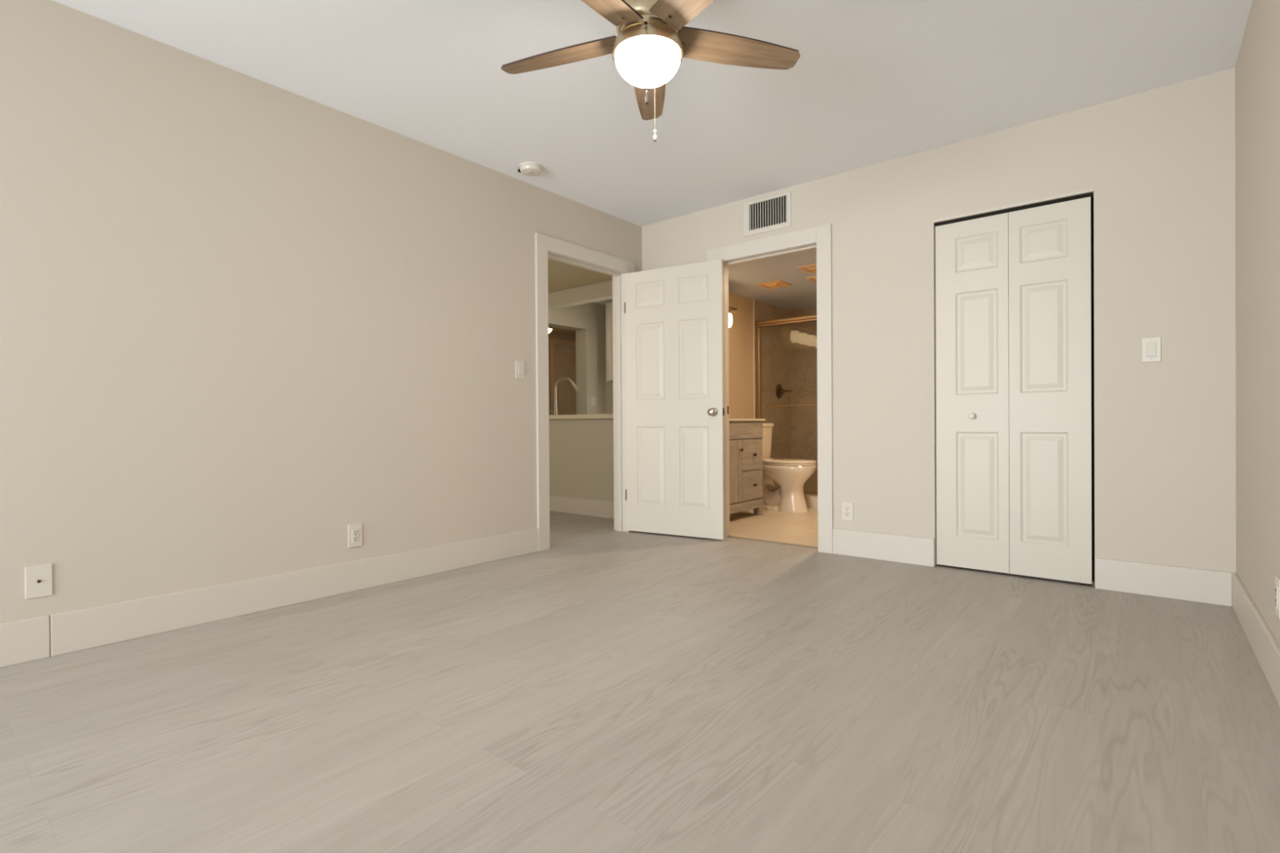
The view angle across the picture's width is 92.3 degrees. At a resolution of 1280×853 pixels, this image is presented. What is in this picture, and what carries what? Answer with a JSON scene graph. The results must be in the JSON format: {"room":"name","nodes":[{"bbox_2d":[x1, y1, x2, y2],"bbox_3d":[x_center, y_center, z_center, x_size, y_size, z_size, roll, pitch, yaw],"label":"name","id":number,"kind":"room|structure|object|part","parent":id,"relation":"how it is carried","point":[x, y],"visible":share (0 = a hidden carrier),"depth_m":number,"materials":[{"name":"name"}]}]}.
{"room":"empty bedroom","nodes":[
{"label":"empty bedroom","id":0,"kind":"room"},
{"bbox_2d":[0,0,641,623],"bbox_3d":[-2.244,-0.367,2.317,0.120,2.440,7.000,0,0,39],"label":"wall","id":1,"kind":"structure","parent":0,"point":[246,322],"depth_m":2.75,"materials":[{"name":"beige paint"}]},
{"bbox_2d":[25,563,52,599],"bbox_3d":[-2.206,0.568,2.258,0.010,0.118,0.072,0,0,39],"label":"wall plate jack","id":2,"kind":"object","parent":1,"relation":"attached to","point":[38,579],"visible":1,"depth_m":2.26,"materials":[{"name":"white plastic"}]},
{"bbox_2d":[0,528,538,667],"bbox_3d":[-2.543,0.780,1.843,0.014,0.155,5.870,0,0,39],"label":"baseboard","id":3,"kind":"structure","parent":1,"relation":"attached to","point":[26,640],"depth_m":2.72,"materials":[{"name":"white paint"}]},
{"bbox_2d":[347,523,362,547],"bbox_3d":[-1.464,0.561,3.163,0.009,0.118,0.072,0,0,39],"label":"wall outlet","id":4,"kind":"object","parent":1,"relation":"attached to","point":[354,537],"visible":1,"depth_m":3.16,"materials":[{"name":"white plastic"}]},
{"bbox_2d":[351,528,358,542],"bbox_3d":[-1.463,0.561,3.162,0.004,0.068,0.034,0,0,39],"label":"receptacle","id":5,"kind":"object","parent":4,"relation":"attached to","point":[354,531],"depth_m":3.16,"materials":[{"name":"white plastic"}]},
{"bbox_2d":[515,360,524,379],"bbox_3d":[-0.778,-0.368,4.000,0.012,0.118,0.072,0,0,39],"label":"light switch","id":6,"kind":"object","parent":1,"relation":"attached to","point":[520,366],"visible":1,"depth_m":4.00,"materials":[{"name":"white plastic"}]},
{"bbox_2d":[534,232,634,551],"bbox_3d":[-0.418,-0.233,4.542,0.154,2.125,1.015,0,0,39],"label":"door frame","id":7,"kind":"structure","parent":1,"relation":"attached to","point":[547,247],"depth_m":4.38,"materials":[{"name":"white paint"}]},
{"bbox_2d":[548,333,575,415],"bbox_3d":[-1.274,-0.405,8.569,1.250,2.440,3.300,0,0,39],"label":"wall","id":8,"kind":"structure","parent":0,"point":[550,335],"depth_m":9.16,"materials":[{"name":"paint"}]},
{"bbox_2d":[550,337,575,415],"bbox_3d":[-1.028,-0.257,9.527,0.015,2.130,0.950,0,0,39],"label":"door frame","id":9,"kind":"structure","parent":8,"relation":"attached to","point":[553,341],"depth_m":9.19,"materials":[{"name":"beige wood"}]},
{"bbox_2d":[555,345,576,414],"bbox_3d":[-1.078,-0.217,9.568,0.035,2.030,0.760,0,0,39],"label":"door","id":10,"kind":"structure","parent":8,"relation":"in","point":[565,357],"depth_m":9.47,"materials":[{"name":"brown wood"}]},
{"bbox_2d":[550,327,575,337],"bbox_3d":[-1.280,-1.435,8.564,1.250,0.100,3.300,0,0,39],"label":"ceiling","id":11,"kind":"structure","parent":0,"point":[554,331],"depth_m":9.03,"materials":[{"name":"paint"}]},
{"bbox_2d":[548,302,605,414],"bbox_3d":[-2.067,-0.389,6.459,0.200,2.440,5.430,0,0,39],"label":"wall","id":12,"kind":"structure","parent":0,"point":[588,320],"depth_m":8.05,"materials":[{"name":"paint"}]},
{"bbox_2d":[591,396,595,406],"bbox_3d":[-0.610,-0.327,8.070,0.009,0.118,0.072,0,0,39],"label":"wall outlet","id":13,"kind":"object","parent":12,"relation":"attached to","point":[593,398],"visible":1,"depth_m":8.06,"materials":[{"name":"white plastic"}]},
{"bbox_2d":[547,280,613,502],"bbox_3d":[-0.809,-0.395,6.037,2.280,2.440,0.120,0,0,39],"label":"wall","id":14,"kind":"structure","parent":0,"point":[581,451],"depth_m":5.75,"materials":[{"name":"paint"}]},
{"bbox_2d":[548,413,613,419],"bbox_3d":[-0.621,-0.093,6.266,2.276,0.041,0.798,0,0,39],"label":"countertop","id":15,"kind":"structure","parent":14,"relation":"on","point":[593,415],"depth_m":5.70,"materials":[{"name":"beige stone"}]},
{"bbox_2d":[548,377,579,414],"bbox_3d":[-0.794,-0.314,6.434,0.326,0.401,0.054,0,0,4],"label":"kitchen faucet","id":16,"kind":"object","parent":15,"relation":"on","point":[555,411],"visible":0.89,"depth_m":6.43,"materials":[{"name":"silver metal"}]},
{"bbox_3d":[-0.798,-0.389,6.436,0.198,0.251,0.023,0,0,2],"label":"spout","id":17,"kind":"part","parent":16,"relation":"part of","materials":[{"name":"silver metal"}]},
{"bbox_2d":[549,495,613,519],"bbox_3d":[-0.844,0.750,5.991,2.280,0.150,0.014,0,0,39],"label":"baseboard","id":18,"kind":"structure","parent":14,"relation":"attached to","point":[600,508],"depth_m":5.73,"materials":[{"name":"white paint"}]},
{"bbox_2d":[592,298,612,305],"bbox_3d":[-0.164,-1.649,6.984,2.480,0.050,2.183,0,0,39],"label":"ceiling","id":19,"kind":"structure","parent":0,"point":[602,302],"depth_m":8.04,"materials":[{"name":"paint"}]},
{"bbox_2d":[604,305,613,413],"bbox_3d":[0.461,-0.411,7.586,2.280,2.440,0.120,0,0,39],"label":"wall","id":20,"kind":"structure","parent":0,"point":[609,385],"depth_m":8.23,"materials":[{"name":"paint"}]},
{"bbox_2d":[605,302,613,382],"bbox_3d":[-0.003,-1.074,7.668,0.840,1.000,0.329,0,0,39],"label":"upper cabinet","id":21,"kind":"object","parent":20,"relation":"attached to","point":[609,329],"visible":0.24,"depth_m":7.77,"materials":[{"name":"white wood"}]},
{"bbox_2d":[0,507,1279,852],"bbox_3d":[-1.187,0.877,3.758,7.483,0.084,10.650,0,0,39],"label":"floor","id":22,"kind":"structure","parent":0,"point":[604,689],"depth_m":1.78,"materials":[{"name":"grey wood"}]},
{"bbox_2d":[728,418,764,515],"bbox_3d":[0.667,0.374,5.438,0.520,0.881,0.932,0,0,39],"label":"bathroom vanity","id":23,"kind":"object","parent":22,"relation":"on","point":[745,435],"visible":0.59,"depth_m":5.39,"materials":[{"name":"beige wood"}]},
{"bbox_3d":[0.716,0.386,5.151,0.018,0.538,0.514,0,0,39],"label":"cabinet door","id":24,"kind":"part","parent":23,"relation":"part of","materials":[{"name":"wood"}]},
{"bbox_3d":[0.834,0.033,5.296,0.018,0.150,0.897,0,0,39],"label":"panel","id":25,"kind":"part","parent":23,"relation":"part of","materials":[{"name":"wood"}]},
{"bbox_3d":[0.657,0.700,5.448,0.486,0.077,0.905,0,0,39],"label":"rail","id":26,"kind":"part","parent":23,"relation":"part of","materials":[{"name":"wood"}]},
{"bbox_3d":[1.000,0.524,5.497,0.018,0.256,0.367,0,0,39],"label":"drawer","id":27,"kind":"part","parent":23,"relation":"part of","materials":[{"name":"wood"}]},
{"bbox_3d":[0.999,0.251,5.495,0.018,0.274,0.367,0,0,39],"label":"drawer","id":28,"kind":"part","parent":23,"relation":"part of","materials":[{"name":"wood"}]},
{"bbox_3d":[1.085,0.770,5.638,0.058,0.080,0.068,0,0,39],"label":"leg","id":29,"kind":"part","parent":23,"relation":"part of","materials":[{"name":"wood"}]},
{"bbox_2d":[727,535,817,549],"bbox_3d":[0.936,0.818,4.347,0.748,0.010,0.026,0,0,39],"label":"threshold","id":30,"kind":"object","parent":22,"relation":"on","point":[729,536],"visible":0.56,"depth_m":4.33,"materials":[{"name":"wood"}]},
{"bbox_2d":[761,423,816,512],"bbox_3d":[1.351,0.388,5.972,0.730,0.838,0.420,0,0,39],"label":"toilet","id":31,"kind":"object","parent":22,"relation":"on","point":[791,475],"visible":0.78,"depth_m":5.81,"materials":[{"name":"ceramic"}]},
{"bbox_3d":[1.154,0.182,6.131,0.205,0.350,0.400,0,0,39],"label":"tank","id":32,"kind":"part","parent":31,"relation":"part of","materials":[{"name":"ceramic"}]},
{"bbox_3d":[1.154,-0.012,6.129,0.228,0.038,0.420,0,0,39],"label":"tank lid","id":33,"kind":"part","parent":31,"relation":"part of","materials":[{"name":"ceramic"}]},
{"bbox_3d":[1.438,0.352,5.900,0.495,0.017,0.368,0,0,39],"label":"seat","id":34,"kind":"part","parent":31,"relation":"part of","materials":[{"name":"ceramic"}]},
{"bbox_3d":[1.432,0.333,5.905,0.520,0.037,0.374,0,0,39],"label":"lid","id":35,"kind":"part","parent":31,"relation":"part of","materials":[{"name":"ceramic"}]},
{"bbox_2d":[804,494,817,508],"bbox_3d":[1.978,0.745,5.920,1.926,0.125,0.170,0,0,39],"label":"curb","id":36,"kind":"object","parent":22,"relation":"on","point":[811,500],"depth_m":6.05,"materials":[{"name":"beige stone"}]},
{"bbox_2d":[755,314,817,495],"bbox_3d":[1.977,-0.215,5.922,1.926,1.795,0.092,0,0,39],"label":"shower enclosure","id":37,"kind":"object","parent":36,"relation":"on","point":[813,317],"visible":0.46,"depth_m":6.50,"materials":[{"name":"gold metal"}]},
{"bbox_3d":[1.981,-1.083,5.929,1.926,0.060,0.062,0,0,39],"label":"header rail","id":38,"kind":"part","parent":37,"relation":"part of","materials":[{"name":"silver metal"}]},
{"bbox_2d":[52,0,1252,226],"bbox_3d":[-0.868,-1.640,1.174,3.703,0.100,7.240,0,0,39],"label":"ceiling","id":39,"kind":"structure","parent":0,"point":[871,82],"depth_m":2.80,"materials":[{"name":"paint"}]},
{"bbox_2d":[517,161,542,176],"bbox_3d":[-0.678,-1.583,3.807,0.156,0.044,0.146,0,0,39],"label":"smoke detector","id":40,"kind":"object","parent":39,"relation":"attached to","point":[527,168],"visible":1,"depth_m":3.77,"materials":[{"name":"white plastic"}]},
{"bbox_2d":[501,0,799,142],"bbox_3d":[-0.001,-1.301,2.006,1.065,0.599,1.017,0,0,39],"label":"ceiling fan","id":41,"kind":"object","parent":39,"relation":"hanging from","point":[652,40],"visible":1,"depth_m":2.03,"materials":[{"name":"brown wood"}]},
{"bbox_3d":[-0.277,-1.293,2.155,0.458,0.006,0.122,0,12,20],"label":"blade","id":42,"kind":"part","parent":41,"relation":"part of","materials":[{"name":"brown wood"}]},
{"bbox_3d":[-0.176,-1.292,1.789,0.122,0.006,0.458,15,10,37],"label":"blade","id":43,"kind":"part","parent":41,"relation":"part of","materials":[{"name":"brown wood"}]},
{"bbox_3d":[0.026,-1.184,2.042,0.217,0.085,0.217,0,0,39],"label":"globe","id":44,"kind":"part","parent":41,"relation":"part of","materials":[{"name":"white glass"}]},
{"bbox_3d":[0.040,-1.296,2.364,0.122,0.006,0.458,-12,0,2],"label":"blade","id":45,"kind":"part","parent":41,"relation":"part of","materials":[{"name":"brown wood"}]},
{"bbox_3d":[0.203,-1.294,1.772,0.122,0.006,0.458,14,-7,-33],"label":"blade","id":46,"kind":"part","parent":41,"relation":"part of","materials":[{"name":"brown wood"}]},
{"bbox_3d":[0.337,-1.297,2.127,0.458,0.006,0.122,0,-12,-16],"label":"blade","id":47,"kind":"part","parent":41,"relation":"part of","materials":[{"name":"brown wood"}]},
{"bbox_2d":[547,248,817,311],"bbox_3d":[-0.143,-1.365,5.141,4.450,0.120,5.850,0,0,39],"label":"ceiling","id":48,"kind":"structure","parent":0,"point":[743,278],"depth_m":5.50,"materials":[{"name":"paint"}]},
{"bbox_2d":[755,280,791,289],"bbox_3d":[1.260,-1.327,5.795,0.250,0.022,0.250,0,0,39],"label":"ceiling vent","id":49,"kind":"object","parent":48,"relation":"in","point":[775,284],"visible":1,"depth_m":5.76,"materials":[{"name":"orange plastic"}]},
{"bbox_2d":[796,263,816,273],"bbox_3d":[1.489,-1.325,5.168,0.250,0.022,0.250,0,0,39],"label":"ceiling vent","id":50,"kind":"object","parent":48,"relation":"in","point":[811,267],"visible":0.48,"depth_m":5.15,"materials":[{"name":"orange plastic"}]},
{"bbox_2d":[805,275,816,282],"bbox_3d":[1.644,-1.328,5.545,0.220,0.022,0.220,0,0,39],"label":"ceiling vent","id":51,"kind":"object","parent":48,"relation":"in","point":[811,278],"visible":0.28,"depth_m":5.53,"materials":[{"name":"orange plastic"}]},
{"bbox_2d":[728,292,791,489],"bbox_3d":[0.913,-0.263,6.240,0.124,2.150,2.830,0,0,39],"label":"wall","id":52,"kind":"structure","parent":0,"point":[775,340],"depth_m":6.68,"materials":[{"name":"paint"}]},
{"bbox_2d":[728,306,737,327],"bbox_3d":[0.611,-1.041,5.646,0.175,0.193,0.820,0,0,39],"label":"vanity light","id":53,"kind":"object","parent":52,"relation":"attached to","point":[730,308],"visible":0.05,"depth_m":5.85,"materials":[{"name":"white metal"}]},
{"bbox_3d":[0.830,-1.015,5.893,0.112,0.136,0.112,0,0,39],"label":"lamp shade","id":54,"kind":"part","parent":53,"relation":"part of","materials":[{"name":"white glass"}]},
{"bbox_2d":[752,299,755,418],"bbox_3d":[1.161,-0.265,6.537,0.132,2.149,0.015,0,0,39],"label":"trim","id":55,"kind":"structure","parent":52,"relation":"attached to","point":[753,300],"depth_m":6.49,"materials":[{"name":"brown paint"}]},
{"bbox_2d":[775,383,792,399],"bbox_3d":[1.631,-0.396,6.898,0.152,0.170,0.170,0,0,39],"label":"shower valve","id":56,"kind":"object","parent":52,"relation":"attached to","point":[780,391],"visible":1,"depth_m":6.91,"materials":[{"name":"brown metal"}]},
{"bbox_3d":[1.638,-0.396,6.900,0.147,0.052,0.056,0,0,33],"label":"lever handle","id":57,"kind":"part","parent":56,"relation":"part of","materials":[{"name":"brown metal"}]},
{"bbox_2d":[790,307,817,493],"bbox_3d":[2.553,-0.275,6.628,1.930,2.150,0.150,0,0,39],"label":"wall","id":58,"kind":"structure","parent":0,"point":[803,335],"depth_m":7.07,"materials":[{"name":"tile"}]},
{"bbox_2d":[641,67,1235,573],"bbox_3d":[1.379,-0.399,3.949,3.753,2.440,0.120,0,0,39],"label":"wall","id":59,"kind":"structure","parent":0,"point":[1158,164],"depth_m":3.09,"materials":[{"name":"beige paint"}]},
{"bbox_2d":[624,259,724,539],"bbox_3d":[0.245,-0.192,4.618,0.827,2.008,0.150,0,0,30],"label":"door","id":60,"kind":"structure","parent":59,"relation":"in","point":[674,315],"depth_m":4.59,"materials":[{"name":"white paint"}]},
{"bbox_3d":[0.515,-0.104,4.412,0.062,0.062,0.067,0,0,30],"label":"knob","id":61,"kind":"part","parent":60,"relation":"part of","materials":[{"name":"silver metal"}]},
{"bbox_2d":[743,191,791,236],"bbox_3d":[0.878,-1.467,4.264,0.361,0.234,0.010,0,0,39],"label":"air vent","id":62,"kind":"object","parent":59,"relation":"in","point":[772,213],"visible":1,"depth_m":4.26,"materials":[{"name":"white metal"}]},
{"bbox_2d":[706,223,833,553],"bbox_3d":[0.913,-0.243,4.322,0.948,2.130,0.137,0,0,39],"label":"door frame","id":63,"kind":"structure","parent":59,"relation":"attached to","point":[819,237],"depth_m":4.02,"materials":[{"name":"white paint"}]},
{"bbox_2d":[841,502,853,520],"bbox_3d":[1.321,0.541,3.922,0.072,0.118,0.009,0,0,39],"label":"wall outlet","id":64,"kind":"object","parent":59,"relation":"attached to","point":[846,507],"visible":1,"depth_m":3.92,"materials":[{"name":"white plastic"}]},
{"bbox_2d":[844,506,849,516],"bbox_3d":[1.320,0.541,3.921,0.034,0.068,0.004,0,0,39],"label":"receptacle","id":65,"kind":"object","parent":64,"relation":"attached to","point":[846,508],"depth_m":3.92,"materials":[{"name":"white plastic"}]},
{"bbox_2d":[832,528,934,567],"bbox_3d":[1.484,0.739,3.788,0.609,0.165,0.014,0,0,39],"label":"baseboard","id":66,"kind":"structure","parent":59,"relation":"attached to","point":[914,550],"depth_m":3.77,"materials":[{"name":"white paint"}]},
{"bbox_2d":[933,188,1093,222],"bbox_3d":[2.006,-1.196,3.354,0.752,0.015,0.015,0,0,39],"label":"trim","id":67,"kind":"structure","parent":59,"relation":"attached to","point":[1091,190],"depth_m":3.32,"materials":[{"name":"white paint"}]},
{"bbox_2d":[934,192,1093,586],"bbox_3d":[2.019,-0.185,3.366,0.748,2.008,0.060,0,0,39],"label":"door","id":68,"kind":"structure","parent":59,"relation":"in","point":[1013,286],"depth_m":3.34,"materials":[{"name":"white paint"}]},
{"bbox_3d":[1.872,-0.059,3.469,0.034,0.034,0.030,0,0,39],"label":"knob","id":69,"kind":"part","parent":68,"relation":"part of","materials":[{"name":"white paint"}]},
{"bbox_2d":[1142,337,1160,362],"bbox_3d":[2.468,-0.371,2.970,0.072,0.118,0.012,0,0,39],"label":"light switch","id":70,"kind":"object","parent":59,"relation":"attached to","point":[1151,347],"visible":1,"depth_m":2.97,"materials":[{"name":"white plastic"}]},
{"bbox_2d":[1094,557,1231,606],"bbox_3d":[2.498,0.741,2.956,0.501,0.155,0.014,0,0,39],"label":"baseboard","id":71,"kind":"structure","parent":59,"relation":"attached to","point":[1180,583],"depth_m":2.94,"materials":[{"name":"white paint"}]},
{"bbox_2d":[1091,197,1094,560],"bbox_3d":[2.300,-0.404,3.710,0.872,2.440,0.680,0,0,39],"label":"wall","id":72,"kind":"structure","parent":0,"point":[1092,198],"depth_m":3.73,"materials":[{"name":"paint"}]},
{"bbox_2d":[1235,0,1279,646],"bbox_3d":[0.526,-0.373,0.044,0.120,2.440,7.000,0,0,39],"label":"wall","id":73,"kind":"structure","parent":0,"point":[1257,68],"depth_m":2.23,"materials":[{"name":"beige paint"}]},
{"bbox_2d":[1231,572,1279,706],"bbox_3d":[0.481,0.769,0.092,0.014,0.155,7.000,0,0,39],"label":"baseboard","id":74,"kind":"structure","parent":73,"relation":"attached to","point":[1265,647],"depth_m":2.15,"materials":[{"name":"white paint"}]},
{"bbox_2d":[1275,575,1279,618],"bbox_3d":[1.958,0.523,1.890,0.009,0.118,0.072,0,0,39],"label":"wall outlet","id":75,"kind":"object","parent":73,"relation":"attached to","point":[1277,578],"visible":1,"depth_m":1.88,"materials":[{"name":"white plastic"}]},
{"bbox_2d":[1275,584,1277,608],"bbox_3d":[1.957,0.523,1.891,0.004,0.068,0.034,0,0,39],"label":"receptacle","id":76,"kind":"object","parent":75,"relation":"attached to","point":[1276,585],"depth_m":1.89,"materials":[{"name":"white plastic"}]}
]}

